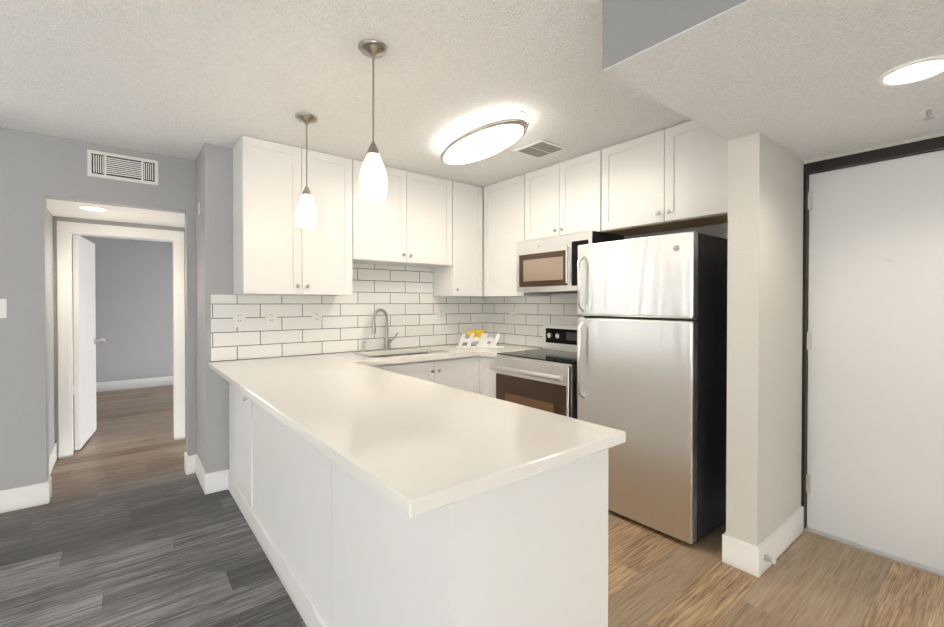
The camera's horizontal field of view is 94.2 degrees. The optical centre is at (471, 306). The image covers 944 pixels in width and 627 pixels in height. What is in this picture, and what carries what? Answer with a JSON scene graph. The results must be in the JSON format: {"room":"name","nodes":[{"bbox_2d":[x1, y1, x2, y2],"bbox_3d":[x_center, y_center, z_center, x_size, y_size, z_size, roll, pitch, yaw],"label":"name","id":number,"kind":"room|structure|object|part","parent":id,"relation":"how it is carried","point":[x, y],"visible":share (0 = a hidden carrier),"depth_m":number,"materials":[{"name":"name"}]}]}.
{"room":"kitchen","nodes":[
{"label":"kitchen","id":0,"kind":"room"},
{"bbox_2d":[0,0,691,196],"bbox_3d":[-1.748,-1.159,2.150,6.440,0.080,11.740,0,1,-39],"label":"ceiling","id":1,"kind":"structure","parent":0,"point":[185,79],"depth_m":2.14,"materials":[{"name":"white paint"}]},
{"bbox_2d":[295,113,317,228],"bbox_3d":[-0.980,-0.795,2.602,0.125,0.654,0.125,0,1,-39],"label":"pendant light","id":2,"kind":"object","parent":1,"relation":"hanging from","point":[306,215],"visible":1,"depth_m":2.57,"materials":[{"name":"white glass"}]},
{"bbox_3d":[-0.980,-0.569,2.604,0.121,0.200,0.121,0,1,-39],"label":"lamp shade","id":3,"kind":"part","parent":2,"relation":"part of","materials":[{"name":"white glass"}]},
{"bbox_2d":[358,39,387,201],"bbox_3d":[-0.426,-0.789,1.892,0.125,0.654,0.125,0,1,-39],"label":"pendant light","id":4,"kind":"object","parent":1,"relation":"hanging from","point":[373,183],"visible":1,"depth_m":1.86,"materials":[{"name":"white glass"}]},
{"bbox_3d":[-0.426,-0.562,1.894,0.121,0.200,0.121,0,1,-39],"label":"lamp shade","id":5,"kind":"part","parent":4,"relation":"part of","materials":[{"name":"white glass"}]},
{"bbox_2d":[440,108,528,164],"bbox_3d":[0.053,-1.084,2.860,0.384,0.082,0.894,0,1,-39],"label":"oval ceiling light","id":6,"kind":"object","parent":1,"relation":"attached to","point":[486,136],"visible":1,"depth_m":2.72,"materials":[{"name":"white glass"}]},
{"bbox_2d":[514,139,566,158],"bbox_3d":[0.487,-1.123,3.133,0.260,0.009,0.275,0,1,-39],"label":"ceiling vent","id":7,"kind":"object","parent":1,"relation":"in","point":[540,149],"visible":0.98,"depth_m":3.12,"materials":[{"name":"white metal"}]},
{"bbox_2d":[0,385,943,626],"bbox_3d":[-1.748,1.331,2.174,6.440,0.060,11.740,0,1,-39],"label":"floor","id":8,"kind":"structure","parent":0,"point":[131,524],"depth_m":2.18,"materials":[{"name":"brown wood"}]},
{"bbox_2d":[228,383,247,522],"bbox_3d":[-1.262,0.857,3.032,0.624,0.872,0.686,0,1,-39],"label":"base cabinet","id":9,"kind":"object","parent":8,"relation":"on","point":[238,401],"depth_m":2.84,"materials":[{"name":"white wood"}]},
{"bbox_2d":[208,354,625,517],"bbox_3d":[-0.665,0.408,2.214,0.795,0.036,2.715,0,1,-39],"label":"countertop","id":10,"kind":"structure","parent":9,"relation":"on","point":[409,446],"depth_m":1.43,"materials":[{"name":"stone"}]},
{"bbox_2d":[248,397,323,626],"bbox_3d":[-0.661,0.864,2.280,0.624,0.872,1.239,0,1,-39],"label":"base cabinet","id":11,"kind":"object","parent":8,"relation":"on","point":[286,471],"depth_m":2.00,"materials":[{"name":"white wood"}]},
{"bbox_2d":[371,364,390,370],"bbox_3d":[-0.901,0.853,3.395,0.269,0.872,0.599,0,1,-39],"label":"base cabinet","id":12,"kind":"object","parent":8,"relation":"on","point":[387,367],"depth_m":3.22,"materials":[{"name":"white wood"}]},
{"bbox_2d":[380,352,479,393],"bbox_3d":[-0.508,0.850,3.709,0.975,0.872,0.599,0,1,-39],"label":"base cabinet","id":13,"kind":"object","parent":8,"relation":"on","point":[461,373],"depth_m":3.58,"materials":[{"name":"white wood"}]},
{"bbox_2d":[329,345,519,364],"bbox_3d":[-0.324,0.393,3.827,1.720,0.036,0.620,0,1,-39],"label":"countertop","id":14,"kind":"structure","parent":13,"relation":"on","point":[440,351],"depth_m":3.63,"materials":[{"name":"stone"}]},
{"bbox_2d":[372,309,397,349],"bbox_3d":[-0.762,0.194,3.754,0.224,0.361,0.135,0,1,-39],"label":"faucet","id":15,"kind":"object","parent":14,"relation":"on","point":[387,341],"visible":0.96,"depth_m":3.79,"materials":[{"name":"silver metal"}]},
{"bbox_2d":[368,352,432,357],"bbox_3d":[-0.573,0.521,3.643,0.744,0.212,0.404,0,1,-39],"label":"sink basin","id":16,"kind":"object","parent":14,"relation":"in","point":[399,354],"visible":0.02,"depth_m":3.84,"materials":[{"name":"silver metal"}]},
{"bbox_2d":[467,329,484,344],"bbox_3d":[0.042,0.295,4.298,0.190,0.150,0.190,0,1,-39],"label":"lemon bowl","id":17,"kind":"object","parent":14,"relation":"on","point":[478,333],"visible":0.5,"depth_m":4.26,"materials":[{"name":"yellow food"}]},
{"bbox_2d":[456,333,503,347],"bbox_3d":[0.077,0.307,4.033,0.440,0.132,0.038,0,1,3],"label":"decor","id":18,"kind":"object","parent":14,"relation":"on","point":[482,340],"visible":1,"depth_m":4.03,"materials":[{"name":"white"}]},
{"bbox_2d":[448,342,511,345],"bbox_3d":[0.092,0.390,4.172,0.640,0.036,0.330,0,1,-39],"label":"countertop","id":19,"kind":"structure","parent":13,"relation":"on","point":[497,344],"depth_m":4.32,"materials":[{"name":"stone"}]},
{"bbox_2d":[324,449,607,626],"bbox_3d":[-0.039,0.871,1.512,0.638,0.872,0.739,0,1,-39],"label":"base cabinet","id":20,"kind":"object","parent":8,"relation":"on","point":[341,546],"depth_m":1.24,"materials":[{"name":"white wood"}]},
{"bbox_2d":[479,356,494,397],"bbox_3d":[0.361,0.849,3.861,0.629,0.872,0.286,0,1,-39],"label":"base cabinet","id":21,"kind":"object","parent":8,"relation":"on","point":[486,381],"visible":0.1,"depth_m":3.71,"materials":[{"name":"white wood"}]},
{"bbox_2d":[476,346,542,357],"bbox_3d":[0.373,0.393,3.819,0.640,0.036,0.213,0,1,-39],"label":"countertop","id":22,"kind":"structure","parent":21,"relation":"on","point":[491,352],"depth_m":3.78,"materials":[{"name":"stone"}]},
{"bbox_2d":[489,325,577,418],"bbox_3d":[0.638,0.727,3.412,0.718,1.125,0.748,0,1,-39],"label":"range","id":23,"kind":"object","parent":8,"relation":"on","point":[544,378],"visible":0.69,"depth_m":3.24,"materials":[{"name":"silver metal"}]},
{"bbox_2d":[577,231,727,543],"bbox_3d":[1.148,0.442,2.802,0.659,1.705,0.760,0,1,-39],"label":"fridge","id":24,"kind":"object","parent":8,"relation":"on","point":[652,354],"visible":0.92,"depth_m":2.53,"materials":[{"name":"grey metal"}]},
{"bbox_2d":[0,0,943,545],"bbox_3d":[-1.748,0.091,2.162,6.440,2.420,11.740,0,1,-39],"label":"wall","id":25,"kind":"structure","parent":0,"point":[776,94],"depth_m":2.28,"materials":[{"name":"grey paint"}]},
{"bbox_2d":[0,299,6,317],"bbox_3d":[-2.968,0.010,2.743,0.080,0.120,0.008,0,1,-39],"label":"switch plate","id":26,"kind":"object","parent":25,"relation":"attached to","point":[3,308],"visible":1,"depth_m":2.76,"materials":[{"name":"white plastic"}]},
{"bbox_2d":[0,476,51,512],"bbox_3d":[-3.847,1.232,2.050,2.708,0.140,0.013,0,1,-39],"label":"baseboard","id":27,"kind":"structure","parent":25,"relation":"attached to","point":[12,499],"depth_m":2.82,"materials":[{"name":"white wood"}]},
{"bbox_2d":[73,234,105,450],"bbox_3d":[-3.664,0.313,4.215,0.208,1.913,0.724,0,1,-39],"label":"bedroom door","id":28,"kind":"structure","parent":25,"relation":"in","point":[85,340],"depth_m":4.07,"materials":[{"name":"white wood"}]},
{"bbox_2d":[77,206,108,211],"bbox_3d":[-2.926,-0.757,3.389,0.190,0.006,0.190,0,1,-39],"label":"recessed light","id":29,"kind":"object","parent":25,"relation":"in","point":[92,208],"visible":0.98,"depth_m":3.38,"materials":[{"name":"white"}]},
{"bbox_2d":[57,221,184,458],"bbox_3d":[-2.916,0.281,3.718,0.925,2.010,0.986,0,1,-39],"label":"door frame","id":30,"kind":"structure","parent":25,"relation":"attached to","point":[66,231],"depth_m":3.75,"materials":[{"name":"white wood"}]},
{"bbox_2d":[87,149,157,184],"bbox_3d":[-2.476,-0.988,3.123,0.395,0.180,0.012,0,1,-39],"label":"air vent","id":31,"kind":"object","parent":25,"relation":"in","point":[100,164],"visible":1,"depth_m":3.11,"materials":[{"name":"white metal"}]},
{"bbox_2d":[73,376,172,393],"bbox_3d":[-5.333,1.189,6.661,6.200,0.140,0.013,0,1,-39],"label":"baseboard","id":32,"kind":"structure","parent":25,"relation":"attached to","point":[158,381],"depth_m":6.75,"materials":[{"name":"white wood"}]},
{"bbox_2d":[188,454,211,494],"bbox_3d":[-1.997,1.221,3.213,0.030,0.140,0.503,0,1,-39],"label":"baseboard","id":33,"kind":"structure","parent":25,"relation":"attached to","point":[195,465],"depth_m":3.18,"materials":[{"name":"white wood"}]},
{"bbox_2d":[233,136,352,295],"bbox_3d":[-1.297,-0.608,3.225,0.758,1.038,0.349,0,1,-39],"label":"upper cabinet","id":34,"kind":"object","parent":25,"relation":"attached to","point":[277,250],"visible":0.98,"depth_m":3.07,"materials":[{"name":"white wood"}]},
{"bbox_2d":[211,263,486,361],"bbox_3d":[-0.826,0.002,3.825,2.518,0.742,0.008,0,1,-39],"label":"tile backsplash","id":35,"kind":"structure","parent":25,"relation":"attached to","point":[406,300],"depth_m":3.69,"materials":[{"name":"white tile"}]},
{"bbox_2d":[233,309,245,326],"bbox_3d":[-1.667,0.082,3.142,0.082,0.126,0.008,0,1,-39],"label":"electrical outlet","id":36,"kind":"object","parent":35,"relation":"attached to","point":[239,317],"visible":1,"depth_m":3.14,"materials":[{"name":"white plastic"}]},
{"bbox_2d":[265,309,276,325],"bbox_3d":[-1.499,0.080,3.276,0.082,0.126,0.008,0,1,-39],"label":"electrical outlet","id":37,"kind":"object","parent":35,"relation":"attached to","point":[270,317],"visible":1,"depth_m":3.27,"materials":[{"name":"white plastic"}]},
{"bbox_2d":[312,309,321,324],"bbox_3d":[-1.234,0.078,3.489,0.082,0.126,0.008,0,1,-39],"label":"electrical outlet","id":38,"kind":"object","parent":35,"relation":"attached to","point":[316,316],"visible":1,"depth_m":3.49,"materials":[{"name":"white plastic"}]},
{"bbox_2d":[438,308,444,320],"bbox_3d":[-0.296,0.071,4.237,0.082,0.126,0.008,0,1,-39],"label":"electrical outlet","id":39,"kind":"object","parent":35,"relation":"attached to","point":[441,314],"visible":1,"depth_m":4.24,"materials":[{"name":"white plastic"}]},
{"bbox_2d":[352,159,451,267],"bbox_3d":[-0.633,-0.751,3.754,0.938,0.762,0.349,0,1,-39],"label":"upper cabinet","id":40,"kind":"object","parent":25,"relation":"attached to","point":[407,221],"visible":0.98,"depth_m":3.64,"materials":[{"name":"white wood"}]},
{"bbox_2d":[433,181,482,296],"bbox_3d":[-0.126,-0.617,4.160,0.355,1.038,0.349,0,1,-39],"label":"upper cabinet","id":41,"kind":"object","parent":25,"relation":"attached to","point":[461,275],"visible":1,"depth_m":4.05,"materials":[{"name":"white wood"}]},
{"bbox_2d":[483,174,548,296],"bbox_3d":[0.390,-0.616,4.035,0.349,1.038,0.543,0,1,-39],"label":"upper cabinet","id":42,"kind":"object","parent":25,"relation":"attached to","point":[504,217],"visible":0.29,"depth_m":3.95,"materials":[{"name":"white wood"}]},
{"bbox_2d":[487,293,583,347],"bbox_3d":[0.662,0.128,3.974,0.008,0.488,1.617,0,1,-39],"label":"tile backsplash","id":43,"kind":"structure","parent":25,"relation":"attached to","point":[534,315],"depth_m":4.13,"materials":[{"name":"white tile"}]},
{"bbox_2d":[510,307,515,319],"bbox_3d":[0.400,0.061,4.288,0.008,0.126,0.082,0,1,-39],"label":"electrical outlet","id":44,"kind":"object","parent":43,"relation":"attached to","point":[512,313],"visible":1,"depth_m":4.28,"materials":[{"name":"white plastic"}]},
{"bbox_2d":[525,150,622,240],"bbox_3d":[0.797,-0.837,3.523,0.349,0.586,0.756,0,1,-39],"label":"upper cabinet","id":45,"kind":"object","parent":25,"relation":"attached to","point":[563,198],"visible":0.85,"depth_m":3.39,"materials":[{"name":"white wood"}]},
{"bbox_2d":[517,231,623,292],"bbox_3d":[0.751,-0.328,3.492,0.446,0.423,0.748,0,1,-39],"label":"over-the-range microwave","id":46,"kind":"object","parent":45,"relation":"attached to","point":[547,265],"visible":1,"depth_m":3.36,"materials":[{"name":"grey metal"}]},
{"bbox_2d":[601,120,727,231],"bbox_3d":[1.327,-0.831,2.860,0.349,0.586,0.933,0,1,-39],"label":"upper cabinet","id":47,"kind":"object","parent":25,"relation":"attached to","point":[679,172],"visible":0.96,"depth_m":2.76,"materials":[{"name":"white wood"}]},
{"bbox_2d":[605,214,727,235],"bbox_3d":[1.345,-0.534,2.880,0.296,0.004,0.910,0,1,-39],"label":"cabinet underside","id":48,"kind":"object","parent":47,"relation":"attached to","point":[694,222],"visible":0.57,"depth_m":2.87,"materials":[{"name":"brown wood"}]},
{"bbox_2d":[722,532,743,565],"bbox_3d":[1.520,1.228,2.425,0.618,0.140,0.013,0,1,-39],"label":"baseboard","id":49,"kind":"structure","parent":25,"relation":"attached to","point":[732,548],"depth_m":2.20,"materials":[{"name":"white wood"}]},
{"bbox_2d":[764,554,776,563],"bbox_3d":[1.454,1.231,2.138,0.031,0.032,0.045,0,1,-39],"label":"door stop","id":50,"kind":"object","parent":25,"relation":"attached to","point":[767,558],"visible":0.98,"depth_m":2.13,"materials":[{"name":"silver metal"}]},
{"bbox_2d":[744,506,803,577],"bbox_3d":[1.641,1.229,2.337,0.698,0.140,0.033,0,1,-39],"label":"baseboard","id":51,"kind":"structure","parent":25,"relation":"attached to","point":[749,558],"depth_m":2.24,"materials":[{"name":"white wood"}]},
{"bbox_2d":[801,136,943,577],"bbox_3d":[2.236,0.240,2.217,0.102,2.120,0.990,0,1,-39],"label":"door frame","id":52,"kind":"structure","parent":25,"relation":"attached to","point":[900,151],"depth_m":2.50,"materials":[{"name":"brown metal"}]},
{"bbox_2d":[807,150,943,571],"bbox_3d":[2.220,0.263,2.204,0.109,2.050,0.874,0,1,-39],"label":"entry door","id":53,"kind":"structure","parent":25,"relation":"in","point":[875,449],"depth_m":2.31,"materials":[{"name":"white paint"}]},
{"bbox_2d":[875,55,943,87],"bbox_3d":[1.571,-0.830,1.554,0.210,0.006,0.210,0,1,-39],"label":"recessed light","id":54,"kind":"object","parent":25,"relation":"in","point":[918,71],"visible":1,"depth_m":1.55,"materials":[{"name":"white plastic"}]},
{"bbox_2d":[918,106,939,120],"bbox_3d":[1.933,-0.815,1.856,0.063,0.042,0.064,0,1,-39],"label":"sprinkler","id":55,"kind":"object","parent":25,"relation":"attached to","point":[928,111],"visible":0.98,"depth_m":1.85,"materials":[{"name":"white metal"}]}
]}

